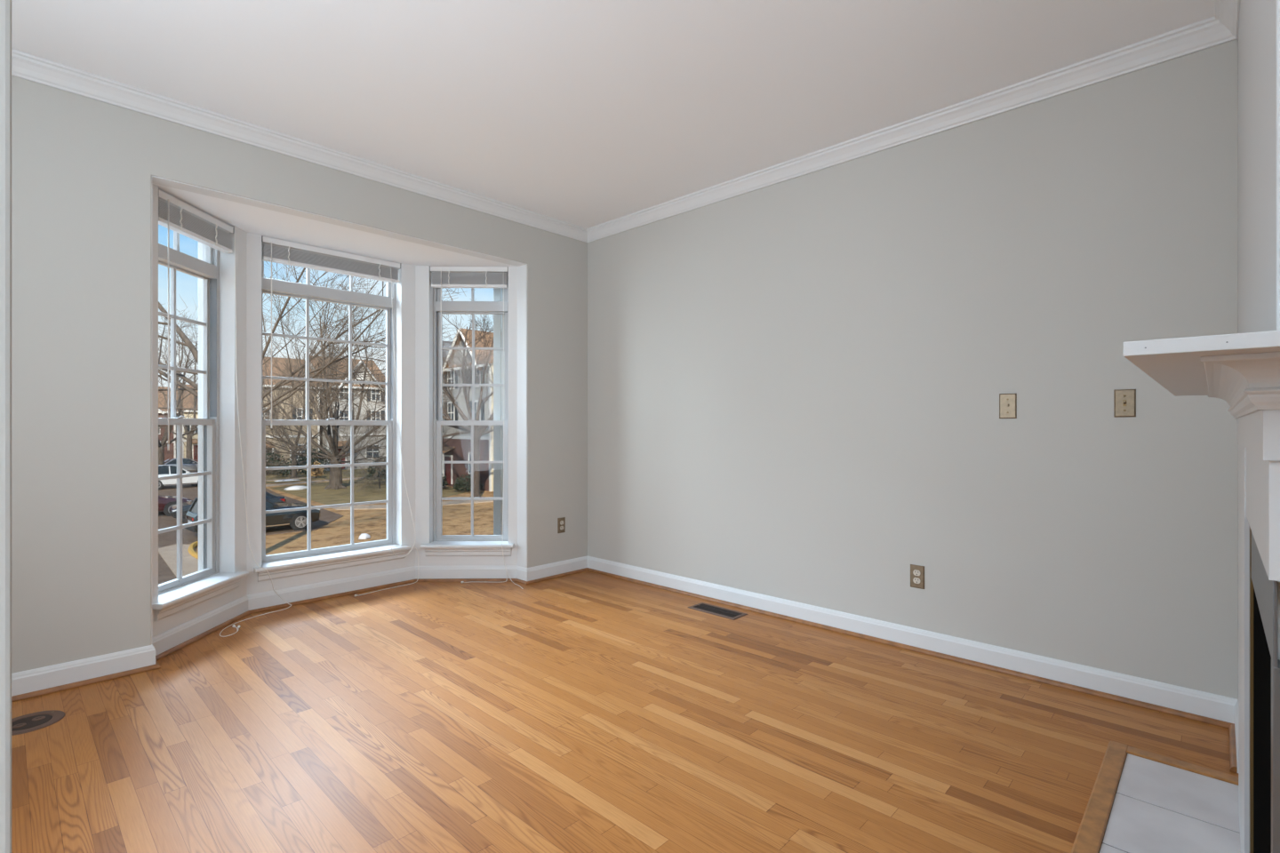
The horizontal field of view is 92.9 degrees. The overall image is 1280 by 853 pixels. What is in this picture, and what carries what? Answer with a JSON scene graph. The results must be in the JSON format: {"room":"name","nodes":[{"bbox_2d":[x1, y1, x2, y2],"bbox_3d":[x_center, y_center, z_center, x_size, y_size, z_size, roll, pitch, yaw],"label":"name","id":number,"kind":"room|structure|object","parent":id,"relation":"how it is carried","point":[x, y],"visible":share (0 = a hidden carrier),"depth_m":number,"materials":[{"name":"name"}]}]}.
{"room":"empty living room","nodes":[
{"label":"empty living room","id":0,"kind":"room"},
{"bbox_2d":[0,0,11,852],"bbox_3d":[-1.722,-0.201,-0.634,0.120,2.662,3.306,0,0,44],"label":"door frame","id":1,"kind":"structure","parent":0,"point":[5,5],"depth_m":0.52,"materials":[{"name":"grey paint"}]},
{"bbox_2d":[152,184,246,637],"bbox_3d":[-2.452,-0.022,3.290,0.170,2.305,0.903,0,0,-1],"label":"wall","id":2,"kind":"structure","parent":0,"point":[232,500],"depth_m":3.56,"materials":[{"name":"white paint"}]},
{"bbox_2d":[152,595,247,655],"bbox_3d":[-2.360,1.075,3.293,0.014,0.109,0.762,0,0,-1],"label":"baseboard","id":3,"kind":"structure","parent":2,"relation":"attached to","point":[164,642],"depth_m":3.24,"materials":[{"name":"white paint"}]},
{"bbox_2d":[152,231,248,622],"bbox_3d":[-2.457,-0.140,3.267,0.290,2.180,0.727,0,0,-1],"label":"window","id":4,"kind":"structure","parent":2,"relation":"in","point":[180,594],"depth_m":3.51,"materials":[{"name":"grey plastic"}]},
{"bbox_2d":[158,189,291,637],"bbox_3d":[-2.316,-0.019,3.396,0.236,2.294,0.844,0,0,3],"label":"window blind","id":5,"kind":"object","parent":4,"relation":"attached to","point":[174,214],"visible":0.94,"depth_m":3.23,"materials":[{"name":"white"}]},
{"bbox_2d":[155,610,250,661],"bbox_3d":[-2.345,1.120,3.293,0.017,0.018,0.751,0,0,-1],"label":"trim","id":6,"kind":"structure","parent":2,"relation":"attached to","point":[160,656],"depth_m":3.24,"materials":[{"name":"brown wood"}]},
{"bbox_2d":[11,75,587,673],"bbox_3d":[-1.845,-0.201,3.373,0.105,2.662,4.340,0,0,44],"label":"wall","id":7,"kind":"structure","parent":0,"point":[83,168],"depth_m":2.74,"materials":[{"name":"grey paint"}]},
{"bbox_2d":[11,645,155,696],"bbox_3d":[-2.782,1.075,2.303,0.014,0.109,1.496,0,0,44],"label":"baseboard","id":8,"kind":"structure","parent":7,"relation":"attached to","point":[50,676],"depth_m":2.65,"materials":[{"name":"white paint"}]},
{"bbox_2d":[11,664,160,702],"bbox_3d":[-2.765,1.120,2.298,0.017,0.018,1.513,0,0,44],"label":"trim","id":9,"kind":"structure","parent":7,"relation":"attached to","point":[88,682],"depth_m":2.65,"materials":[{"name":"brown wood"}]},
{"bbox_2d":[11,48,587,242],"bbox_3d":[-1.834,-1.491,3.259,0.068,0.082,4.190,0,0,44],"label":"trim","id":10,"kind":"structure","parent":7,"relation":"attached to","point":[25,66],"depth_m":3.11,"materials":[{"name":"white paint"}]},
{"bbox_2d":[151,176,527,644],"bbox_3d":[-1.595,-0.023,3.656,0.120,2.306,2.134,0,0,44],"label":"trim","id":11,"kind":"structure","parent":7,"relation":"attached to","point":[522,268],"depth_m":4.38,"materials":[{"name":"white paint"}]},
{"bbox_2d":[526,568,587,584],"bbox_3d":[-0.612,1.120,4.559,0.017,0.018,0.595,0,0,44],"label":"trim","id":12,"kind":"structure","parent":7,"relation":"attached to","point":[585,569],"depth_m":4.54,"materials":[{"name":"brown wood"}]},
{"bbox_2d":[527,555,587,581],"bbox_3d":[-0.613,1.075,4.580,0.014,0.109,0.592,0,0,44],"label":"baseboard","id":13,"kind":"structure","parent":7,"relation":"attached to","point":[536,572],"depth_m":4.56,"materials":[{"name":"white paint"}]},
{"bbox_2d":[557,517,565,533],"bbox_3d":[-0.593,0.748,4.605,0.009,0.115,0.070,0,0,44],"label":"wall outlet","id":14,"kind":"object","parent":7,"relation":"attached to","point":[561,522],"visible":1,"depth_m":4.60,"materials":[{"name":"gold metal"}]},
{"bbox_2d":[246,232,415,595],"bbox_3d":[-2.072,-0.022,4.118,0.170,2.305,1.206,0,0,44],"label":"wall","id":15,"kind":"structure","parent":0,"point":[405,288],"depth_m":4.00,"materials":[{"name":"white paint"}]},
{"bbox_2d":[247,566,415,610],"bbox_3d":[-2.005,1.075,4.054,0.014,0.109,1.065,0,0,44],"label":"baseboard","id":16,"kind":"structure","parent":15,"relation":"attached to","point":[266,599],"depth_m":4.00,"materials":[{"name":"white paint"}]},
{"bbox_2d":[253,243,410,582],"bbox_3d":[-2.083,-0.140,4.112,0.290,2.180,1.021,0,0,44],"label":"window","id":17,"kind":"structure","parent":15,"relation":"in","point":[316,560],"depth_m":4.13,"materials":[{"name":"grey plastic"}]},
{"bbox_2d":[327,424,330,435],"bbox_3d":[-2.100,0.023,4.105,0.002,0.070,0.020,0,0,44],"label":"tag","id":18,"kind":"object","parent":17,"relation":"hanging from","point":[328,426],"visible":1,"depth_m":4.10,"materials":[{"name":"black"}]},
{"bbox_2d":[261,236,418,596],"bbox_3d":[-1.955,-0.022,4.068,0.171,2.301,0.987,0,0,44],"label":"window blind","id":19,"kind":"object","parent":17,"relation":"attached to","point":[274,250],"visible":0.96,"depth_m":4.05,"materials":[{"name":"white"}]},
{"bbox_2d":[248,579,415,614],"bbox_3d":[-1.994,1.120,4.043,0.017,0.018,1.053,0,0,44],"label":"trim","id":20,"kind":"structure","parent":15,"relation":"attached to","point":[302,602],"depth_m":3.99,"materials":[{"name":"brown wood"}]},
{"bbox_2d":[152,183,516,266],"bbox_3d":[-1.891,-1.235,3.938,0.740,0.120,2.450,0,0,44],"label":"ceiling","id":21,"kind":"structure","parent":0,"point":[249,219],"depth_m":3.73,"materials":[{"name":"white paint"}]},
{"bbox_2d":[415,265,517,566],"bbox_3d":[-1.271,-0.022,4.538,0.888,2.305,0.170,0,0,-1],"label":"wall","id":22,"kind":"structure","parent":0,"point":[423,289],"depth_m":4.45,"materials":[{"name":"white paint"}]},
{"bbox_2d":[415,578,515,582],"bbox_3d":[-1.269,1.120,4.430,0.735,0.018,0.017,0,0,-1],"label":"trim","id":23,"kind":"structure","parent":22,"relation":"attached to","point":[416,580],"depth_m":4.42,"materials":[{"name":"brown wood"}]},
{"bbox_2d":[415,565,517,578],"bbox_3d":[-1.269,1.075,4.446,0.746,0.109,0.014,0,0,-1],"label":"baseboard","id":24,"kind":"structure","parent":22,"relation":"attached to","point":[423,572],"depth_m":4.44,"materials":[{"name":"white paint"}]},
{"bbox_2d":[420,272,514,556],"bbox_3d":[-1.257,-0.140,4.543,0.716,2.180,0.290,0,0,-1],"label":"window","id":25,"kind":"structure","parent":22,"relation":"in","point":[472,545],"depth_m":4.56,"materials":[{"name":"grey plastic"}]},
{"bbox_2d":[429,266,523,589],"bbox_3d":[-1.145,-0.023,4.444,0.787,2.303,0.238,0,0,18],"label":"window blind","id":26,"kind":"object","parent":25,"relation":"attached to","point":[442,276],"visible":1,"depth_m":4.46,"materials":[{"name":"white"}]},
{"bbox_2d":[515,578,527,584],"bbox_3d":[-0.856,1.120,4.392,0.141,0.018,0.017,0,0,44],"label":"trim","id":27,"kind":"structure","parent":22,"relation":"attached to","point":[516,580],"depth_m":4.39,"materials":[{"name":"brown wood"}]},
{"bbox_2d":[516,566,527,581],"bbox_3d":[-0.854,1.075,4.411,0.130,0.109,0.014,0,0,44],"label":"baseboard","id":28,"kind":"structure","parent":22,"relation":"attached to","point":[521,572],"depth_m":4.41,"materials":[{"name":"white paint"}]},
{"bbox_2d":[11,0,1215,228],"bbox_3d":[0.245,-1.607,-0.206,8.160,0.150,6.640,0,0,44],"label":"ceiling","id":29,"kind":"structure","parent":0,"point":[587,114],"depth_m":2.57,"materials":[{"name":"white paint"}]},
{"bbox_2d":[11,570,1238,852],"bbox_3d":[-0.004,1.190,0.032,8.850,0.120,6.640,0,0,44],"label":"floor","id":30,"kind":"structure","parent":0,"point":[585,712],"depth_m":2.20,"materials":[{"name":"brown wood"}]},
{"bbox_2d":[11,710,64,735],"bbox_3d":[-2.327,1.127,2.316,0.200,0.006,0.200,0,0,44],"label":"floor outlet","id":31,"kind":"object","parent":30,"relation":"on","point":[33,722],"visible":0.78,"depth_m":2.33,"materials":[{"name":"brown metal"}]},
{"bbox_2d":[688,602,748,620],"bbox_3d":[0.472,1.125,3.721,0.352,0.008,0.152,0,0,44],"label":"floor vent","id":32,"kind":"object","parent":30,"relation":"in","point":[709,609],"visible":1,"depth_m":3.71,"materials":[{"name":"brown metal"}]},
{"bbox_2d":[1070,741,1240,852],"bbox_3d":[1.040,1.120,1.258,0.335,0.019,2.156,0,0,44],"label":"hearth","id":33,"kind":"object","parent":30,"relation":"on","point":[1140,801],"visible":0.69,"depth_m":1.78,"materials":[{"name":"grey tile"}]},
{"bbox_2d":[587,39,1237,699],"bbox_3d":[2.538,-0.201,2.092,8.010,2.662,0.150,0,0,44],"label":"wall","id":34,"kind":"structure","parent":0,"point":[795,386],"depth_m":2.93,"materials":[{"name":"grey paint"}]},
{"bbox_2d":[587,568,1234,728],"bbox_3d":[0.898,1.120,3.519,3.638,0.018,0.017,0,0,44],"label":"trim","id":35,"kind":"structure","parent":34,"relation":"attached to","point":[1173,712],"depth_m":2.90,"materials":[{"name":"brown wood"}]},
{"bbox_2d":[586,16,1237,242],"bbox_3d":[0.890,-1.491,3.511,3.665,0.082,0.068,0,0,44],"label":"trim","id":36,"kind":"structure","parent":34,"relation":"attached to","point":[1208,33],"depth_m":2.90,"materials":[{"name":"white paint"}]},
{"bbox_2d":[587,555,1237,723],"bbox_3d":[0.909,1.075,3.530,3.665,0.109,0.014,0,0,44],"label":"baseboard","id":37,"kind":"structure","parent":34,"relation":"attached to","point":[1216,707],"depth_m":2.90,"materials":[{"name":"white paint"}]},
{"bbox_2d":[910,564,924,589],"bbox_3d":[1.398,0.758,3.068,0.070,0.115,0.009,0,0,44],"label":"wall outlet","id":38,"kind":"object","parent":34,"relation":"attached to","point":[916,572],"visible":1,"depth_m":3.06,"materials":[{"name":"gold metal"}]},
{"bbox_2d":[912,577,919,583],"bbox_3d":[1.396,0.777,3.066,0.034,0.028,0.004,0,0,44],"label":"receptacle","id":39,"kind":"object","parent":38,"relation":"attached to","point":[916,580],"depth_m":3.07,"materials":[{"name":"white plastic"}]},
{"bbox_2d":[912,569,919,575],"bbox_3d":[1.396,0.739,3.066,0.034,0.028,0.004,0,0,44],"label":"receptacle","id":40,"kind":"object","parent":38,"relation":"attached to","point":[916,572],"depth_m":3.07,"materials":[{"name":"white plastic"}]},
{"bbox_2d":[999,393,1016,418],"bbox_3d":[1.685,-0.094,2.788,0.070,0.115,0.017,0,0,44],"label":"wall plate","id":41,"kind":"object","parent":34,"relation":"attached to","point":[1007,402],"visible":1,"depth_m":2.79,"materials":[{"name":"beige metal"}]},
{"bbox_2d":[1113,389,1135,417],"bbox_3d":[1.992,-0.096,2.498,0.070,0.115,0.015,0,0,44],"label":"wall plate","id":42,"kind":"object","parent":34,"relation":"attached to","point":[1124,400],"visible":1,"depth_m":2.50,"materials":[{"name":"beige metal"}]},
{"bbox_2d":[1237,0,1279,701],"bbox_3d":[1.796,-0.201,1.357,0.620,2.662,1.940,0,0,43],"label":"wall","id":43,"kind":"structure","parent":0,"point":[1259,25],"depth_m":1.26,"materials":[{"name":"grey paint"}]},
{"bbox_2d":[1123,330,1279,852],"bbox_3d":[1.423,0.500,1.125,0.704,1.229,1.490,0,0,43],"label":"fireplace mantel","id":44,"kind":"object","parent":43,"relation":"attached to","point":[1240,370],"visible":1,"depth_m":0.94,"materials":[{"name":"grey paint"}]},
{"bbox_2d":[1123,330,1279,396],"bbox_3d":[1.423,-0.105,1.125,0.704,0.020,1.490,0,0,43],"label":"shelf","id":45,"kind":"object","parent":44,"relation":"attached to","point":[1188,365],"depth_m":0.81,"materials":[{"name":"white paint"}]},
{"bbox_2d":[1214,0,1239,38],"bbox_3d":[1.523,-1.491,1.568,0.068,0.082,2.007,0,0,44],"label":"trim","id":46,"kind":"structure","parent":43,"relation":"attached to","point":[1227,12],"depth_m":2.19,"materials":[{"name":"white paint"}]},
{"bbox_2d":[1228,724,1237,773],"bbox_3d":[2.077,1.120,2.131,0.017,0.018,0.401,0,0,44],"label":"trim","id":47,"kind":"structure","parent":43,"relation":"attached to","point":[1233,767],"depth_m":2.10,"materials":[{"name":"brown wood"}]},
{"bbox_2d":[1234,701,1238,773],"bbox_3d":[2.092,1.075,2.126,0.014,0.109,0.414,0,0,44],"label":"baseboard","id":48,"kind":"structure","parent":43,"relation":"attached to","point":[1236,704],"depth_m":2.10,"materials":[{"name":"white paint"}]},
{"bbox_2d":[1249,527,1279,852],"bbox_3d":[1.337,0.662,0.941,0.536,0.904,0.794,0,0,43],"label":"fireplace insert","id":49,"kind":"object","parent":43,"relation":"in","point":[1264,663],"visible":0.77,"depth_m":1.03,"materials":[{"name":"black stone"}]},
{"label":"outside","id":50,"kind":"structure","parent":0,"visible":0},
{"bbox_2d":[265,477,315,481],"bbox_3d":[-30.249,4.510,51.466,0.993,0.060,5.349,0,0,37],"label":"path","id":51,"kind":"structure","parent":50,"point":[303,477],"depth_m":51.59,"materials":[{"name":"concrete"}]},
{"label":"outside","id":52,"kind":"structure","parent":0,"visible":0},
{"bbox_2d":[189,477,493,555],"bbox_3d":[-42.319,4.680,67.936,145.000,0.300,220.000,0,0,44],"label":"lawn","id":53,"kind":"structure","parent":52,"point":[456,518],"depth_m":27.30,"materials":[{"name":"brown plant"}]},
{"bbox_2d":[158,386,178,461],"bbox_3d":[-62.650,-0.260,74.322,11.450,9.580,8.400,0,0,44],"label":"townhouse","id":54,"kind":"structure","parent":53,"relation":"on","point":[172,454],"depth_m":73.72,"materials":[{"name":"red brick"}]},
{"bbox_2d":[158,301,198,459],"bbox_3d":[-50.276,-4.655,66.406,16.350,18.585,16.467,0,0,44],"label":"bare tree","id":55,"kind":"object","parent":53,"relation":"on","point":[188,438],"visible":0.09,"depth_m":68.36,"materials":[{"name":"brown plant"}]},
{"bbox_2d":[176,384,198,462],"bbox_3d":[-56.718,-0.460,80.548,11.450,9.980,8.400,0,0,44],"label":"townhouse","id":56,"kind":"structure","parent":53,"relation":"on","point":[195,442],"depth_m":75.32,"materials":[{"name":"beige brick"}]},
{"bbox_2d":[187,541,198,559],"bbox_3d":[-14.997,4.450,21.374,1.250,0.158,6.047,0,0,-43],"label":"curb","id":57,"kind":"object","parent":53,"relation":"on","point":[191,551],"visible":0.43,"depth_m":21.59,"materials":[{"name":"yellow paint"}]},
{"bbox_2d":[158,303,271,464],"bbox_3d":[-39.517,-3.034,49.795,11.822,15.332,16.529,0,0,44],"label":"bare tree","id":58,"kind":"object","parent":53,"relation":"on","point":[161,445],"visible":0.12,"depth_m":49.97,"materials":[{"name":"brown plant"}]},
{"bbox_2d":[262,317,378,478],"bbox_3d":[-29.332,-2.447,52.609,12.566,14.158,8.602,0,0,0],"label":"bare tree","id":59,"kind":"object","parent":53,"relation":"on","point":[293,471],"visible":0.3,"depth_m":52.97,"materials":[{"name":"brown plant"}]},
{"bbox_2d":[183,261,462,495],"bbox_3d":[-21.708,-3.228,44.539,20.995,17.090,15.537,0,0,5],"label":"bare tree","id":60,"kind":"object","parent":53,"relation":"on","point":[335,482],"visible":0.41,"depth_m":43.59,"materials":[{"name":"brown plant"}]},
{"bbox_2d":[158,263,493,457],"bbox_3d":[-12.819,-2.364,19.577,17.373,13.989,8.135,0,0,-9],"label":"bare tree","id":61,"kind":"object","parent":53,"relation":"on","point":[188,343],"visible":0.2,"depth_m":19.49,"materials":[{"name":"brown plant"}]},
{"bbox_2d":[358,533,370,539],"bbox_3d":[-11.104,4.401,24.450,0.362,0.219,0.492,0,0,17],"label":"snow patch","id":62,"kind":"object","parent":53,"relation":"on","point":[364,536],"visible":1,"depth_m":24.34,"materials":[{"name":"white snow"}]},
{"bbox_2d":[358,314,493,497],"bbox_3d":[-9.856,-1.907,37.653,14.632,13.085,7.972,0,0,-9],"label":"bare tree","id":63,"kind":"object","parent":53,"relation":"on","point":[479,431],"visible":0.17,"depth_m":37.48,"materials":[{"name":"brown plant"}]},
{"bbox_2d":[442,340,452,363],"bbox_3d":[-14.776,-1.760,54.370,7.600,12.580,10.950,0,0,44],"label":"townhouse","id":64,"kind":"structure","parent":53,"relation":"on","point":[447,345],"depth_m":51.84,"materials":[{"name":"beige"}]},
{"bbox_2d":[442,328,493,491],"bbox_3d":[-9.956,-1.660,48.121,7.600,12.380,10.950,0,0,44],"label":"townhouse","id":65,"kind":"structure","parent":53,"relation":"on","point":[460,445],"depth_m":44.80,"materials":[{"name":"grey"}]},
{"bbox_2d":[454,370,457,389],"bbox_3d":[-13.779,-3.645,45.623,0.400,1.610,0.060,0,0,44],"label":"shutter","id":66,"kind":"object","parent":65,"relation":"hanging from","point":[455,388],"depth_m":45.65,"materials":[{"name":"grey"}]},
{"bbox_2d":[454,401,457,420],"bbox_3d":[-13.779,-1.045,45.623,0.400,1.610,0.060,0,0,44],"label":"shutter","id":67,"kind":"object","parent":65,"relation":"hanging from","point":[455,411],"depth_m":45.65,"materials":[{"name":"grey"}]},
{"bbox_2d":[480,400,484,420],"bbox_3d":[-11.172,-1.045,43.140,0.400,1.610,0.060,0,0,44],"label":"shutter","id":68,"kind":"object","parent":65,"relation":"hanging from","point":[483,407],"depth_m":43.03,"materials":[{"name":"grey"}]},
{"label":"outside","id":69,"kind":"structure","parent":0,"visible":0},
{"bbox_2d":[265,468,386,484],"bbox_3d":[-26.409,4.540,62.310,15.800,0.060,26.200,0,0,44],"label":"lawn","id":70,"kind":"structure","parent":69,"point":[326,475],"depth_m":55.58,"materials":[{"name":"plant"}]},
{"bbox_2d":[265,452,286,473],"bbox_3d":[-34.653,3.390,56.479,3.018,2.312,3.380,0,0,44],"label":"evergreen shrub","id":71,"kind":"object","parent":70,"relation":"on","point":[268,453],"visible":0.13,"depth_m":56.54,"materials":[{"name":"green plant"}]},
{"bbox_2d":[274,479,300,481],"bbox_3d":[-29.267,4.455,50.432,0.797,0.110,1.969,0,0,44],"label":"snow patch","id":72,"kind":"object","parent":70,"relation":"on","point":[290,479],"visible":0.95,"depth_m":50.14,"materials":[{"name":"white snow"}]},
{"bbox_2d":[262,356,321,472],"bbox_3d":[-38.396,-1.360,62.956,11.450,11.780,7.000,0,0,44],"label":"townhouse","id":73,"kind":"structure","parent":70,"relation":"on","point":[283,362],"depth_m":60.51,"materials":[{"name":"beige brick"}]},
{"bbox_2d":[267,457,320,476],"bbox_3d":[-31.034,3.646,54.697,2.146,1.808,4.350,0,0,44],"label":"hedge","id":74,"kind":"object","parent":70,"relation":"on","point":[287,471],"visible":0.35,"depth_m":54.20,"materials":[{"name":"green plant"}]},
{"bbox_2d":[298,448,332,470],"bbox_3d":[-31.294,3.167,58.789,2.897,2.752,3.442,0,0,44],"label":"evergreen shrub","id":75,"kind":"object","parent":70,"relation":"on","point":[306,452],"visible":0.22,"depth_m":58.31,"materials":[{"name":"green plant"}]},
{"bbox_2d":[311,461,324,478],"bbox_3d":[-28.224,3.766,52.976,1.402,1.547,1.350,0,0,44],"label":"shrub","id":76,"kind":"object","parent":70,"relation":"on","point":[315,472],"visible":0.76,"depth_m":52.92,"materials":[{"name":"beige plant"}]},
{"bbox_2d":[304,355,386,471],"bbox_3d":[-33.065,-1.560,67.683,11.450,12.180,7.000,0,0,44],"label":"townhouse","id":77,"kind":"structure","parent":70,"relation":"on","point":[340,444],"depth_m":64.68,"materials":[{"name":"white"}]},
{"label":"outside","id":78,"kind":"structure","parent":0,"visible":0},
{"bbox_2d":[270,479,470,504],"bbox_3d":[-19.658,4.540,43.518,17.500,0.060,10.100,0,0,44],"label":"slope","id":79,"kind":"structure","parent":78,"point":[319,494],"depth_m":41.40,"materials":[{"name":"brown plant"}]},
{"bbox_2d":[284,485,307,490],"bbox_3d":[-24.670,4.375,43.611,1.238,0.271,1.437,0,0,5],"label":"snow patch","id":80,"kind":"object","parent":79,"relation":"on","point":[292,488],"visible":0.97,"depth_m":43.26,"materials":[{"name":"white snow"}]},
{"bbox_2d":[363,456,386,480],"bbox_3d":[-19.865,3.369,47.894,2.878,2.355,3.648,0,0,44],"label":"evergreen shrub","id":81,"kind":"object","parent":79,"relation":"on","point":[383,470],"visible":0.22,"depth_m":46.98,"materials":[{"name":"green plant"}]},
{"bbox_2d":[377,464,381,488],"bbox_3d":[-18.970,3.600,44.313,0.222,1.860,0.222,0,0,-24],"label":"lamp post","id":82,"kind":"object","parent":79,"relation":"on","point":[379,465],"visible":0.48,"depth_m":44.29,"materials":[{"name":"grey metal"}]},
{"bbox_2d":[442,474,447,486],"bbox_3d":[-15.059,3.756,43.919,3.007,1.586,2.102,0,0,44],"label":"shrub","id":83,"kind":"object","parent":79,"relation":"on","point":[444,483],"visible":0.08,"depth_m":43.77,"materials":[{"name":"green plant"}]},
{"bbox_2d":[452,473,482,492],"bbox_3d":[-11.886,3.894,42.014,2.256,1.307,2.060,0,0,44],"label":"shrub","id":84,"kind":"object","parent":79,"relation":"on","point":[460,485],"visible":0.64,"depth_m":41.55,"materials":[{"name":"green plant"}]},
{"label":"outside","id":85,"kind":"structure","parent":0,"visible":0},
{"bbox_2d":[158,471,343,584],"bbox_3d":[-53.291,4.530,18.724,65.000,0.060,73.600,0,0,44],"label":"parking lot","id":86,"kind":"structure","parent":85,"point":[165,574],"depth_m":27.36,"materials":[{"name":"grey asphalt"}]},
{"bbox_2d":[158,496,192,516],"bbox_3d":[-25.099,3.804,30.195,2.080,1.532,4.662,0,0,41],"label":"car","id":87,"kind":"object","parent":86,"relation":"on","point":[164,502],"visible":0.21,"depth_m":30.48,"materials":[{"name":"red paint"}]},
{"bbox_2d":[158,464,198,489],"bbox_3d":[-34.071,3.679,44.695,2.120,1.782,4.682,0,0,39],"label":"car","id":88,"kind":"object","parent":86,"relation":"on","point":[164,470],"visible":0.24,"depth_m":43.84,"materials":[{"name":"white paint"}]},
{"bbox_2d":[164,457,198,471],"bbox_3d":[-43.716,3.804,58.496,2.080,1.532,4.662,0,0,41],"label":"car","id":89,"kind":"object","parent":86,"relation":"on","point":[192,466],"visible":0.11,"depth_m":57.93,"materials":[{"name":"silver metal"}]},
{"bbox_2d":[169,491,286,519],"bbox_3d":[-20.214,3.804,29.959,4.662,1.532,2.080,0,0,-41],"label":"car","id":90,"kind":"object","parent":86,"relation":"on","point":[275,499],"visible":0.12,"depth_m":29.02,"materials":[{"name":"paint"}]},
{"bbox_2d":[184,497,320,533],"bbox_3d":[-16.380,3.679,25.936,2.120,1.782,4.682,0,0,42],"label":"car","id":91,"kind":"object","parent":86,"relation":"on","point":[298,520],"visible":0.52,"depth_m":25.90,"materials":[{"name":"black paint"}]},
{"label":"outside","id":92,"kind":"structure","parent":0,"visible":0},
{"bbox_2d":[158,544,198,576],"bbox_3d":[-15.287,4.510,20.778,6.800,0.060,1.800,0,0,44],"label":"ramp","id":93,"kind":"object","parent":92,"point":[168,554],"visible":0.42,"depth_m":20.50,"materials":[{"name":"concrete"}]},
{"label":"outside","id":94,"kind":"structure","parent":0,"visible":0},
{"bbox_2d":[330,500,493,510],"bbox_3d":[-8.739,4.510,37.556,18.496,0.060,2.728,0,0,-30],"label":"sidewalk","id":95,"kind":"structure","parent":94,"point":[453,502],"depth_m":34.24,"materials":[{"name":"concrete"}]},
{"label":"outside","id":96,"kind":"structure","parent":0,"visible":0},
{"bbox_2d":[265,477,366,487],"bbox_3d":[-26.158,4.510,50.111,1.593,0.060,9.905,0,0,30],"label":"walkway","id":97,"kind":"structure","parent":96,"point":[319,481],"depth_m":48.26,"materials":[{"name":"concrete"}]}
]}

